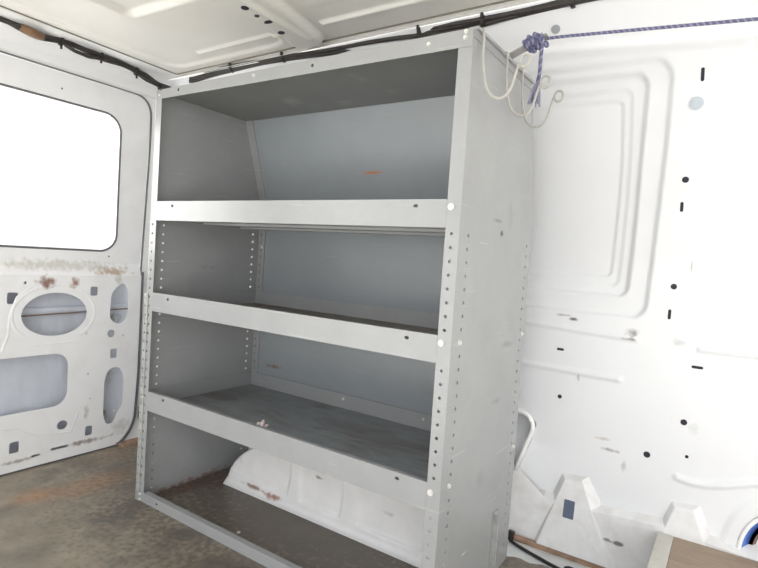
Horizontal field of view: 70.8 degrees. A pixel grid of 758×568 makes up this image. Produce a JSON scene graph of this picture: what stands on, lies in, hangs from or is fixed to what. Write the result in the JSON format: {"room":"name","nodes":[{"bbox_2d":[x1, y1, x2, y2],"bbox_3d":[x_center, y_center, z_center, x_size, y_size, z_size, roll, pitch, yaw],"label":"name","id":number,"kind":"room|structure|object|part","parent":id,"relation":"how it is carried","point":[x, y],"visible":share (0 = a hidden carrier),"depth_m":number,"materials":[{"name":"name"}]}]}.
{"room":"vehicle interior","nodes":[
{"label":"vehicle interior","id":0,"kind":"room"},
{"bbox_2d":[119,97,155,441],"bbox_3d":[-1.688,-0.106,2.153,0.012,1.930,2.560,6,3,34],"label":"wall","id":1,"kind":"structure","parent":0,"point":[133,433],"depth_m":2.82,"materials":[{"name":"white metal"}]},
{"bbox_2d":[0,50,151,476],"bbox_3d":[-1.818,-0.118,1.999,0.097,1.930,2.160,6,3,34],"label":"door","id":2,"kind":"structure","parent":1,"relation":"in","point":[71,327],"depth_m":2.55,"materials":[{"name":"white paint"}]},
{"bbox_2d":[0,83,121,251],"bbox_3d":[-1.640,-0.497,2.192,0.039,0.700,1.200,6,3,34],"label":"window frame","id":3,"kind":"structure","parent":2,"relation":"attached to","point":[1,84],"depth_m":2.53,"materials":[{"name":"black rubber"}]},
{"bbox_3d":[-1.832,0.361,2.009,0.052,0.937,1.958,6,3,34],"label":"panel","id":4,"kind":"part","parent":2,"relation":"part of","materials":[{"name":"white paint"}]},
{"bbox_3d":[-1.461,0.137,2.579,0.007,0.021,0.540,6,3,34],"label":"latch rod","id":5,"kind":"part","parent":2,"relation":"part of","materials":[{"name":"grey metal"}]},
{"bbox_2d":[0,16,170,89],"bbox_3d":[-1.365,-1.008,2.221,0.053,0.087,1.136,6,3,33],"label":"wiring loom","id":6,"kind":"object","parent":1,"relation":"attached to","point":[90,54],"visible":0.96,"depth_m":2.32,"materials":[{"name":"black plastic"}]},
{"bbox_2d":[0,9,181,99],"bbox_3d":[-1.649,-1.015,1.885,0.228,0.129,2.160,6,3,34],"label":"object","id":7,"kind":"structure","parent":1,"relation":"attached to","point":[13,41],"depth_m":2.38,"materials":[{"name":"white paint"}]},
{"bbox_2d":[118,435,154,447],"bbox_3d":[-1.280,0.830,2.863,0.100,0.014,0.250,6,3,34],"label":"trim","id":8,"kind":"structure","parent":1,"relation":"attached to","point":[134,441],"depth_m":2.78,"materials":[{"name":"brown wood"}]},
{"bbox_2d":[147,102,164,434],"bbox_3d":[-1.080,-0.081,3.011,0.080,1.840,0.459,6,3,34],"label":"trim","id":9,"kind":"structure","parent":1,"relation":"attached to","point":[155,102],"depth_m":2.83,"materials":[{"name":"white paint"}]},
{"bbox_2d":[0,0,545,76],"bbox_3d":[0.111,-0.872,0.701,4.040,0.074,2.140,6,3,34],"label":"ceiling","id":10,"kind":"structure","parent":0,"point":[178,37],"depth_m":2.02,"materials":[{"name":"beige paint"}]},
{"bbox_2d":[0,443,548,567],"bbox_3d":[-0.060,1.014,0.938,4.320,0.014,2.337,6,3,34],"label":"floor","id":11,"kind":"structure","parent":0,"point":[82,511],"depth_m":2.00,"materials":[{"name":"brown wood"}]},
{"bbox_2d":[135,26,548,567],"bbox_3d":[-0.170,0.089,1.995,1.480,1.716,0.601,6,3,34],"label":"shelving unit","id":12,"kind":"object","parent":11,"relation":"on","point":[385,197],"visible":0.99,"depth_m":2.05,"materials":[{"name":"grey metal"}]},
{"bbox_3d":[-0.761,0.060,2.396,0.022,1.658,0.590,6,3,34],"label":"panel","id":13,"kind":"part","parent":12,"relation":"part of","materials":[{"name":"grey metal"}]},
{"bbox_2d":[256,419,268,426],"bbox_3d":[-0.442,0.528,2.033,0.051,0.020,0.032,6,3,34],"label":"paper scrap","id":14,"kind":"object","parent":12,"relation":"on","point":[262,423],"visible":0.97,"depth_m":2.03,"materials":[{"name":"white paper"}]},
{"bbox_3d":[-0.239,0.524,2.041,1.347,0.078,0.582,6,3,34],"label":"shelf","id":15,"kind":"part","parent":12,"relation":"part of","materials":[{"name":"grey metal"}]},
{"bbox_3d":[-0.189,-0.239,2.005,1.347,0.075,0.582,6,3,34],"label":"shelf","id":16,"kind":"part","parent":12,"relation":"part of","materials":[{"name":"grey metal"}]},
{"bbox_3d":[-0.213,0.122,2.022,1.347,0.075,0.582,6,3,34],"label":"shelf","id":17,"kind":"part","parent":12,"relation":"part of","materials":[{"name":"grey metal"}]},
{"bbox_3d":[-0.191,-0.689,1.933,1.352,0.046,0.468,6,3,34],"label":"panel","id":18,"kind":"part","parent":12,"relation":"part of","materials":[{"name":"grey metal"}]},
{"bbox_3d":[-0.070,-0.068,2.209,1.349,1.293,0.125,6,3,34],"label":"panel","id":19,"kind":"part","parent":12,"relation":"part of","materials":[{"name":"metal"}]},
{"bbox_3d":[0.345,0.168,1.659,0.022,1.658,0.590,6,3,34],"label":"panel","id":20,"kind":"part","parent":12,"relation":"part of","materials":[{"name":"grey metal"}]},
{"bbox_3d":[0.370,-0.648,1.560,0.026,0.026,0.456,6,3,34],"label":"rail","id":21,"kind":"part","parent":12,"relation":"part of","materials":[{"name":"grey metal"}]},
{"bbox_2d":[482,28,530,99],"bbox_3d":[0.312,-0.567,1.357,0.155,0.192,0.012,6,3,34],"label":"wire hook","id":22,"kind":"object","parent":12,"relation":"attached to","point":[484,29],"visible":0.96,"depth_m":1.36,"materials":[{"name":"beige metal"}]},
{"bbox_2d":[505,51,550,116],"bbox_3d":[0.406,-0.567,1.499,0.155,0.192,0.012,6,3,34],"label":"wire hook","id":23,"kind":"object","parent":12,"relation":"attached to","point":[507,55],"visible":0.94,"depth_m":1.50,"materials":[{"name":"beige metal"}]},
{"bbox_2d":[521,68,563,127],"bbox_3d":[0.481,-0.568,1.611,0.155,0.192,0.012,6,3,34],"label":"wire hook","id":24,"kind":"object","parent":12,"relation":"attached to","point":[522,81],"visible":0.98,"depth_m":1.61,"materials":[{"name":"beige metal"}]},
{"bbox_2d":[522,17,757,106],"bbox_3d":[0.843,-0.571,1.265,1.044,0.221,0.075,6,3,34],"label":"rope","id":25,"kind":"object","parent":12,"relation":"attached to","point":[535,42],"visible":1,"depth_m":1.49,"materials":[{"name":"fabric"}]},
{"bbox_2d":[223,448,509,567],"bbox_3d":[-0.077,0.793,2.256,1.176,0.300,0.458,6,3,34],"label":"wheel arch","id":26,"kind":"object","parent":11,"relation":"on","point":[392,527],"visible":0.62,"depth_m":2.07,"materials":[{"name":"white paint"}]},
{"bbox_2d":[647,532,757,567],"bbox_3d":[1.153,0.966,1.524,0.682,0.188,0.276,6,3,34],"label":"box","id":27,"kind":"object","parent":11,"relation":"on","point":[668,551],"visible":1,"depth_m":1.67,"materials":[{"name":"wood"}]},
{"bbox_2d":[165,0,757,546],"bbox_3d":[0.635,0.074,1.889,4.390,1.902,0.526,6,3,34],"label":"wall","id":28,"kind":"structure","parent":0,"point":[639,370],"depth_m":1.80,"materials":[{"name":"white metal"}]},
{"bbox_2d":[165,0,541,80],"bbox_3d":[0.575,-0.885,1.686,4.400,0.025,0.145,6,3,34],"label":"trim","id":29,"kind":"structure","parent":28,"relation":"attached to","point":[527,1],"depth_m":1.99,"materials":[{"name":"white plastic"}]},
{"bbox_2d":[189,0,597,82],"bbox_3d":[0.186,-0.898,1.884,2.666,0.059,0.049,6,3,34],"label":"wiring loom","id":30,"kind":"object","parent":28,"relation":"attached to","point":[483,21],"visible":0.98,"depth_m":1.89,"materials":[{"name":"black plastic"}]},
{"bbox_2d":[241,447,589,567],"bbox_3d":[-0.030,1.040,1.041,4.380,0.048,2.540,6,3,34],"label":"trim","id":31,"kind":"structure","parent":28,"relation":"attached to","point":[512,550],"depth_m":1.98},
{"bbox_2d":[508,530,514,539],"bbox_3d":[0.513,0.984,2.098,0.035,0.038,0.026,6,3,34],"label":"clip","id":32,"kind":"object","parent":31,"relation":"on","point":[511,533],"visible":0.53,"depth_m":2.09,"materials":[{"name":"black plastic"}]},
{"bbox_2d":[509,539,559,567],"bbox_3d":[0.645,1.013,1.798,0.182,0.026,0.600,3,3,-10],"label":"cable","id":33,"kind":"object","parent":31,"relation":"on","point":[510,540],"visible":1,"depth_m":1.98,"materials":[{"name":"black rubber"}]},
{"bbox_2d":[551,25,559,33],"bbox_3d":[0.561,-0.809,1.694,0.028,0.024,0.021,6,3,34],"label":"plug","id":34,"kind":"object","parent":28,"relation":"attached to","point":[555,29],"visible":1,"depth_m":1.69,"materials":[{"name":"grey plastic"}]},
{"bbox_2d":[514,534,605,567],"bbox_3d":[0.973,1.041,1.752,1.700,0.019,0.108,6,3,34],"label":"trim","id":35,"kind":"structure","parent":28,"relation":"attached to","point":[526,541],"depth_m":2.00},
{"bbox_2d":[534,473,615,567],"bbox_3d":[0.734,0.859,1.976,0.335,0.293,0.055,6,3,34],"label":"wall bracket","id":36,"kind":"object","parent":28,"relation":"attached to","point":[570,527],"depth_m":1.97,"materials":[{"name":"metal"}]},
{"bbox_2d":[507,463,757,567],"bbox_3d":[1.408,0.943,1.558,2.580,0.287,0.063,6,3,34],"label":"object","id":37,"kind":"structure","parent":28,"relation":"attached to","point":[629,537],"depth_m":1.90,"materials":[{"name":"paint"}]},
{"bbox_2d":[662,502,709,545],"bbox_3d":[1.030,0.809,1.790,0.182,0.139,0.036,6,3,34],"label":"trim","id":38,"kind":"structure","parent":28,"relation":"attached to","point":[688,522],"depth_m":1.78,"materials":[{"name":"paint"}]},
{"bbox_2d":[689,96,703,109],"bbox_3d":[0.965,-0.550,1.622,0.040,0.036,0.020,6,3,34],"label":"plug","id":39,"kind":"object","parent":28,"relation":"attached to","point":[697,102],"visible":1,"depth_m":1.62,"materials":[{"name":"white plastic"}]},
{"bbox_2d":[736,517,757,549],"bbox_3d":[1.241,0.868,1.676,0.201,0.297,0.040,6,3,34],"label":"roll","id":40,"kind":"object","parent":28,"relation":"attached to","point":[749,535],"visible":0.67,"depth_m":1.71,"materials":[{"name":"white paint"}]}
]}

